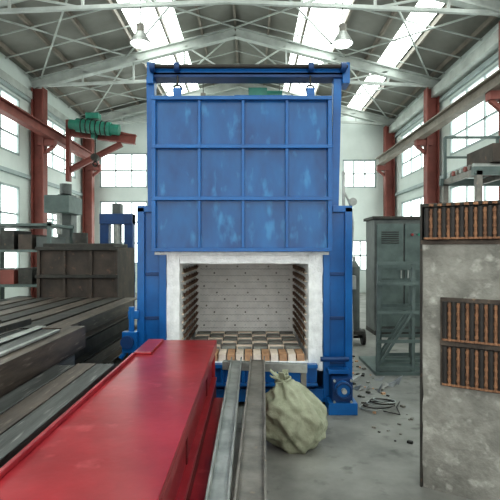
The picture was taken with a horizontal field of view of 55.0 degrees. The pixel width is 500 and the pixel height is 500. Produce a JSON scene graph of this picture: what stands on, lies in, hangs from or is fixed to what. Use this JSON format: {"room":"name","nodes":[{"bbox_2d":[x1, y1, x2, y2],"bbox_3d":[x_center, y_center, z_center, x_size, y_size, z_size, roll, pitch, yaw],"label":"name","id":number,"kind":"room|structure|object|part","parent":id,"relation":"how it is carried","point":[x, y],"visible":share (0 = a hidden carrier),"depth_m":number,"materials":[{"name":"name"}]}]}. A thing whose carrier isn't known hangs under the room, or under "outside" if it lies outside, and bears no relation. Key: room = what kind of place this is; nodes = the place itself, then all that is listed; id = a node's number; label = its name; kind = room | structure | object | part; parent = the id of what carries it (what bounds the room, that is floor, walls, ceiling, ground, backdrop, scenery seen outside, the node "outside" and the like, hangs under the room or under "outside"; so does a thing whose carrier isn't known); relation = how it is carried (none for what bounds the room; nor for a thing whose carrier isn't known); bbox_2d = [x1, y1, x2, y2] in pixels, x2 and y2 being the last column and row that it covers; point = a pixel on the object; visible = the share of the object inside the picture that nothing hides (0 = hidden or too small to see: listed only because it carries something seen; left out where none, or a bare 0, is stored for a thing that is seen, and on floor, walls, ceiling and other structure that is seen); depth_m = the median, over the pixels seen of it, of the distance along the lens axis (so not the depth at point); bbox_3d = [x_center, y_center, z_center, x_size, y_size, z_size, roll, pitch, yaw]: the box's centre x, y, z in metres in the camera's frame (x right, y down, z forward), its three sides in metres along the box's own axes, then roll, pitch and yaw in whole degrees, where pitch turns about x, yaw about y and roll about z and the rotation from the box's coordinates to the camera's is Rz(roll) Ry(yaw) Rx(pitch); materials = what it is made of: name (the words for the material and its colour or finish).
{"room":"industrial hall","nodes":[
{"label":"industrial hall","id":0,"kind":"room"},
{"bbox_2d":[0,52,82,298],"bbox_3d":[-7.600,-2.000,8.500,0.200,7.900,27.000,0,0,0],"label":"wall","id":1,"kind":"structure","parent":0,"point":[22,163],"depth_m":16.04,"materials":[{"name":"white paint"}]},
{"bbox_2d":[0,182,19,268],"bbox_3d":[-7.535,-0.700,13.900,0.090,2.700,3.400,0,0,0],"label":"window","id":2,"kind":"structure","parent":1,"relation":"in","point":[9,194],"depth_m":15.17,"materials":[{"name":"white glass"}]},
{"bbox_2d":[0,87,19,155],"bbox_3d":[-7.535,-3.975,13.900,0.090,1.850,3.400,0,0,0],"label":"window","id":3,"kind":"structure","parent":1,"relation":"in","point":[9,129],"depth_m":15.11,"materials":[{"name":"white glass"}]},
{"bbox_2d":[48,213,57,236],"bbox_3d":[-7.535,-0.700,18.900,0.090,2.700,3.400,0,0,0],"label":"window","id":4,"kind":"structure","parent":1,"relation":"in","point":[51,217],"depth_m":18.34,"materials":[{"name":"white glass"}]},
{"bbox_2d":[48,118,74,178],"bbox_3d":[-7.535,-3.975,18.900,0.090,1.850,3.400,0,0,0],"label":"window","id":5,"kind":"structure","parent":1,"relation":"in","point":[57,156],"depth_m":18.97,"materials":[{"name":"white glass"}]},
{"bbox_2d":[29,27,440,88],"bbox_3d":[-0.500,-6.536,16.400,13.985,2.116,0.220,0,0,0],"label":"roof truss","id":6,"kind":"object","parent":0,"point":[60,78],"depth_m":16.38,"materials":[{"name":"grey metal"}]},
{"bbox_2d":[0,0,476,119],"bbox_3d":[-0.500,-6.681,11.400,13.251,1.796,19.837,0,0,0],"label":"roof bracing","id":7,"kind":"structure","parent":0,"point":[55,35],"depth_m":15.03,"materials":[{"name":"grey metal"}]},
{"bbox_2d":[94,88,384,292],"bbox_3d":[-0.500,-2.900,22.100,14.400,9.700,0.200,0,0,0],"label":"wall","id":8,"kind":"structure","parent":0,"point":[357,141],"depth_m":22.00,"materials":[{"name":"white paint"}]},
{"bbox_2d":[100,153,146,187],"bbox_3d":[-5.800,-3.650,22.075,2.200,1.600,0.090,0,0,0],"label":"window","id":9,"kind":"structure","parent":8,"relation":"in","point":[119,170],"depth_m":22.11,"materials":[{"name":"white glass"}]},
{"bbox_2d":[100,201,146,263],"bbox_3d":[-5.800,-0.800,22.075,2.200,2.900,0.090,0,0,0],"label":"window","id":10,"kind":"structure","parent":8,"relation":"in","point":[129,207],"depth_m":22.11,"materials":[{"name":"white glass"}]},
{"bbox_2d":[343,160,375,187],"bbox_3d":[5.025,-3.500,22.075,1.550,1.300,0.090,0,0,0],"label":"window","id":11,"kind":"structure","parent":8,"relation":"in","point":[358,173],"depth_m":22.11,"materials":[{"name":"white glass"}]},
{"bbox_2d":[353,240,365,270],"bbox_3d":[4.850,0.250,22.075,1.300,1.400,0.090,0,0,0],"label":"window","id":12,"kind":"structure","parent":8,"relation":"in","point":[359,246],"depth_m":22.11,"materials":[{"name":"white glass"}]},
{"bbox_2d":[84,83,395,125],"bbox_3d":[-0.500,-6.536,21.400,13.985,2.116,0.220,0,0,0],"label":"roof truss","id":13,"kind":"object","parent":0,"point":[374,119],"depth_m":21.37,"materials":[{"name":"grey metal"}]},
{"bbox_2d":[0,0,499,117],"bbox_3d":[-0.500,-6.880,8.505,14.000,1.860,27.010,0,0,0],"label":"ceiling","id":14,"kind":"structure","parent":0,"point":[19,42],"depth_m":15.37,"materials":[{"name":"grey metal"}]},
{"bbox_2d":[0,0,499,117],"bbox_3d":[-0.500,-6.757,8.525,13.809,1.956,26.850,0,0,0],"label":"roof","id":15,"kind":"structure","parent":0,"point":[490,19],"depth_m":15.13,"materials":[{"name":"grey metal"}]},
{"bbox_2d":[129,0,151,48],"bbox_3d":[-2.600,-5.450,11.400,0.520,1.200,0.520,0,0,0],"label":"lamp","id":16,"kind":"object","parent":15,"relation":"hanging from","point":[140,40],"visible":1,"depth_m":11.30,"materials":[{"name":"metal"}]},
{"bbox_2d":[332,0,353,48],"bbox_3d":[2.200,-5.450,11.400,0.520,1.200,0.520,0,0,0],"label":"lamp","id":17,"kind":"object","parent":15,"relation":"hanging from","point":[342,40],"visible":1,"depth_m":11.30,"materials":[{"name":"metal"}]},
{"bbox_2d":[0,0,499,16],"bbox_3d":[-0.500,-6.536,11.400,13.985,2.116,0.220,0,0,0],"label":"roof truss","id":18,"kind":"object","parent":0,"point":[473,7],"depth_m":11.35,"materials":[{"name":"grey metal"}]},
{"bbox_2d":[109,293,470,499],"bbox_3d":[-0.500,2.050,8.600,14.400,0.200,27.200,0,0,0],"label":"floor","id":19,"kind":"structure","parent":0,"point":[354,461],"depth_m":4.55,"materials":[{"name":"concrete"}]},
{"bbox_2d":[0,222,73,301],"bbox_3d":[-5.500,0.650,11.700,1.880,2.600,1.480,0,0,0],"label":"shelf rack","id":20,"kind":"object","parent":19,"relation":"on","point":[10,240],"visible":0.43,"depth_m":11.10,"materials":[{"name":"grey metal"}]},
{"bbox_2d":[0,318,84,397],"bbox_3d":[-2.580,1.325,2.900,1.680,1.250,4.600,0,0,0],"label":"steel beam","id":21,"kind":"structure","parent":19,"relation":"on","point":[25,354],"depth_m":4.18,"materials":[{"name":"grey metal"}]},
{"bbox_2d":[31,87,56,297],"bbox_3d":[-7.065,-1.775,16.400,0.830,7.450,0.560,0,0,0],"label":"steel column","id":22,"kind":"structure","parent":19,"relation":"on","point":[40,150],"depth_m":16.38,"materials":[{"name":"red metal"}]},
{"bbox_2d":[0,363,114,467],"bbox_3d":[-1.445,1.475,2.422,0.550,0.950,3.643,0,0,0],"label":"steel beam","id":23,"kind":"structure","parent":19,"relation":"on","point":[29,409],"depth_m":3.17,"materials":[{"name":"grey metal"}]},
{"bbox_2d":[44,183,81,242],"bbox_3d":[-5.450,0.000,14.050,0.900,3.900,1.500,0,0,0],"label":"hydraulic press","id":24,"kind":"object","parent":19,"relation":"on","point":[66,206],"depth_m":13.80,"materials":[{"name":"metal"}]},
{"bbox_2d":[0,297,136,364],"bbox_3d":[-3.300,1.430,7.400,2.400,1.040,3.604,0,0,0],"label":"steel beams","id":25,"kind":"structure","parent":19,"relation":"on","point":[104,320],"depth_m":7.36,"materials":[{"name":"grey metal"}]},
{"bbox_2d":[35,233,133,305],"bbox_3d":[-3.375,0.800,10.060,1.610,2.300,1.480,0,0,0],"label":"metal bin","id":26,"kind":"object","parent":19,"relation":"on","point":[79,268],"visible":0.47,"depth_m":9.40,"materials":[{"name":"brown metal"}]},
{"bbox_2d":[82,138,101,242],"bbox_3d":[-7.065,-1.775,21.400,0.830,7.450,0.560,0,0,0],"label":"steel column","id":27,"kind":"structure","parent":19,"relation":"on","point":[88,174],"depth_m":21.38,"materials":[{"name":"red metal"}]},
{"bbox_2d":[0,339,222,499],"bbox_3d":[-0.678,1.435,2.995,0.856,1.030,4.190,0,0,0],"label":"girder","id":28,"kind":"object","parent":19,"relation":"on","point":[147,430],"visible":0.88,"depth_m":2.58,"materials":[{"name":"metal"}]},
{"bbox_2d":[99,203,136,309],"bbox_3d":[-3.875,0.300,14.050,1.250,3.300,0.700,0,0,0],"label":"frame","id":29,"kind":"object","parent":19,"relation":"on","point":[117,218],"visible":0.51,"depth_m":13.90,"materials":[{"name":"paint"}]},
{"bbox_2d":[119,62,357,414],"bbox_3d":[-0.129,-0.190,6.839,2.958,4.277,2.518,0,0,0],"label":"furnace","id":30,"kind":"object","parent":19,"relation":"on","point":[245,239],"visible":0.96,"depth_m":5.90,"materials":[{"name":"blue paint"}]},
{"bbox_3d":[-1.492,1.025,5.910,0.244,0.650,0.220,0,0,0],"label":"door clamp lever","id":31,"kind":"part","parent":30,"relation":"part of","materials":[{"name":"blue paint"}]},
{"bbox_2d":[205,356,306,499],"bbox_3d":[0.160,1.565,3.646,0.934,0.770,3.496,0,0,0],"label":"rails","id":32,"kind":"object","parent":19,"relation":"on","point":[251,474],"depth_m":3.15,"materials":[{"name":"metal"}]},
{"bbox_2d":[265,369,327,453],"bbox_3d":[0.418,1.568,4.757,0.697,0.764,0.614,0,0,0],"label":"woven sack","id":33,"kind":"object","parent":19,"relation":"on","point":[296,420],"visible":0.93,"depth_m":4.55,"materials":[{"name":"beige fabric"}]},
{"bbox_2d":[352,256,365,344],"bbox_3d":[2.025,1.039,10.010,0.670,1.818,0.820,0,0,0],"label":"trolley","id":34,"kind":"object","parent":19,"relation":"on","point":[360,333],"visible":0.37,"depth_m":9.80,"materials":[{"name":"metal"}]},
{"bbox_2d":[352,374,402,392],"bbox_3d":[1.781,1.881,6.901,0.780,0.129,0.717,0,0,20],"label":"scraps","id":35,"kind":"object","parent":19,"relation":"on","point":[354,377],"visible":0.92,"depth_m":6.85,"materials":[{"name":"metal"}]},
{"bbox_2d":[360,397,399,414],"bbox_3d":[1.601,1.874,5.916,0.479,0.156,0.527,0,0,17],"label":"coil","id":36,"kind":"object","parent":19,"relation":"on","point":[390,402],"visible":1,"depth_m":5.76,"materials":[{"name":"metal"}]},
{"bbox_2d":[352,355,413,443],"bbox_3d":[1.606,1.937,6.798,0.638,0.026,3.971,0,0,0],"label":"debris","id":37,"kind":"object","parent":19,"relation":"on","point":[363,368],"visible":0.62,"depth_m":6.36,"materials":[{"name":"grey metal"}]},
{"bbox_2d":[376,126,394,215],"bbox_3d":[6.065,-1.775,21.400,0.830,7.450,0.560,0,0,0],"label":"steel column","id":38,"kind":"structure","parent":19,"relation":"on","point":[388,169],"depth_m":21.38,"materials":[{"name":"red metal"}]},
{"bbox_2d":[359,262,419,375],"bbox_3d":[2.712,1.065,8.060,1.525,1.770,1.220,0,0,0],"label":"rack","id":39,"kind":"object","parent":19,"relation":"on","point":[382,364],"visible":0.72,"depth_m":7.61,"materials":[{"name":"grey metal"}]},
{"bbox_2d":[363,216,419,334],"bbox_3d":[3.525,0.590,11.380,1.450,2.720,0.940,0,0,0],"label":"tall cabinet","id":40,"kind":"object","parent":19,"relation":"on","point":[388,238],"visible":0.7,"depth_m":10.96,"materials":[{"name":"metal"}]},
{"bbox_2d":[414,87,439,203],"bbox_3d":[6.065,-1.775,16.400,0.830,7.450,0.560,0,0,0],"label":"steel column","id":41,"kind":"structure","parent":19,"relation":"on","point":[431,144],"depth_m":16.38,"materials":[{"name":"red metal"}]},
{"bbox_2d":[420,200,499,499],"bbox_3d":[2.214,0.789,3.575,1.781,2.339,0.345,0,0,33],"label":"panel","id":42,"kind":"object","parent":19,"relation":"on","point":[460,241],"visible":1,"depth_m":3.78,"materials":[{"name":"concrete"}]},
{"bbox_2d":[439,136,499,202],"bbox_3d":[4.951,-0.163,8.900,2.301,4.225,1.500,0,0,0],"label":"frame","id":43,"kind":"object","parent":19,"relation":"on","point":[483,164],"visible":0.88,"depth_m":8.87,"materials":[{"name":"grey metal"}]},
{"bbox_2d":[485,21,499,199],"bbox_3d":[6.065,-1.775,11.400,0.830,7.450,0.560,0,0,0],"label":"steel column","id":44,"kind":"structure","parent":19,"relation":"on","point":[492,97],"depth_m":11.37,"materials":[{"name":"red metal"}]},
{"bbox_2d":[376,68,499,165],"bbox_3d":[5.750,-3.950,8.450,0.260,0.400,25.900,0,0,0],"label":"beam","id":45,"kind":"structure","parent":44,"relation":"on","point":[475,96],"depth_m":13.86,"materials":[{"name":"metal"}]},
{"bbox_2d":[389,29,498,132],"bbox_3d":[6.330,-5.350,8.500,0.300,0.300,26.800,0,0,0],"label":"beam","id":46,"kind":"structure","parent":44,"relation":"attached to","point":[489,47],"depth_m":14.55,"materials":[{"name":"paint"}]},
{"bbox_2d":[394,23,498,215],"bbox_3d":[6.600,-2.000,8.500,0.200,7.900,27.000,0,0,0],"label":"wall","id":47,"kind":"structure","parent":0,"point":[416,178],"depth_m":16.21,"materials":[{"name":"white paint"}]},
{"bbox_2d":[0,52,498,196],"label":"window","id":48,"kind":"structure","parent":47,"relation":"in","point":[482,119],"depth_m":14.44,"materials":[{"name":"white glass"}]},
{"bbox_2d":[401,119,423,178],"bbox_3d":[6.535,-3.975,18.900,0.090,1.850,3.400,0,0,0],"label":"window","id":49,"kind":"structure","parent":47,"relation":"in","point":[412,159],"depth_m":19.44,"materials":[{"name":"white glass"}]},
{"bbox_2d":[401,195,423,215],"bbox_3d":[6.535,-0.700,18.900,0.090,2.700,3.400,0,0,0],"label":"window","id":50,"kind":"structure","parent":47,"relation":"in","point":[411,207],"depth_m":19.41,"materials":[{"name":"white glass"}]},
{"bbox_2d":[450,186,498,201],"bbox_3d":[6.535,-0.700,13.900,0.090,2.700,3.400,0,0,0],"label":"window","id":51,"kind":"structure","parent":47,"relation":"in","point":[457,193],"depth_m":14.37,"materials":[{"name":"white glass"}]},
{"bbox_3d":[-7.065,-1.775,11.400,0.830,7.450,0.560,0,0,0],"label":"steel column","id":52,"kind":"structure","parent":0,"visible":0},
{"bbox_2d":[0,69,68,122],"bbox_3d":[-7.420,-5.225,8.500,0.120,0.250,26.800,0,0,0],"label":"beam","id":53,"kind":"structure","parent":52,"relation":"attached to","point":[6,77],"depth_m":15.60,"materials":[{"name":"paint"}]},
{"bbox_2d":[0,96,101,165],"bbox_3d":[-6.750,-3.950,8.450,0.260,0.400,25.900,0,0,0],"label":"beam","id":54,"kind":"structure","parent":52,"relation":"on","point":[8,109],"depth_m":15.09,"materials":[{"name":"red metal"}]},
{"bbox_2d":[65,112,136,181],"bbox_3d":[-5.352,-3.625,16.981,2.547,2.350,0.699,0,0,0],"label":"crane","id":55,"kind":"object","parent":54,"relation":"on","point":[92,127],"visible":1,"depth_m":17.09,"materials":[{"name":"red paint"}]}
]}

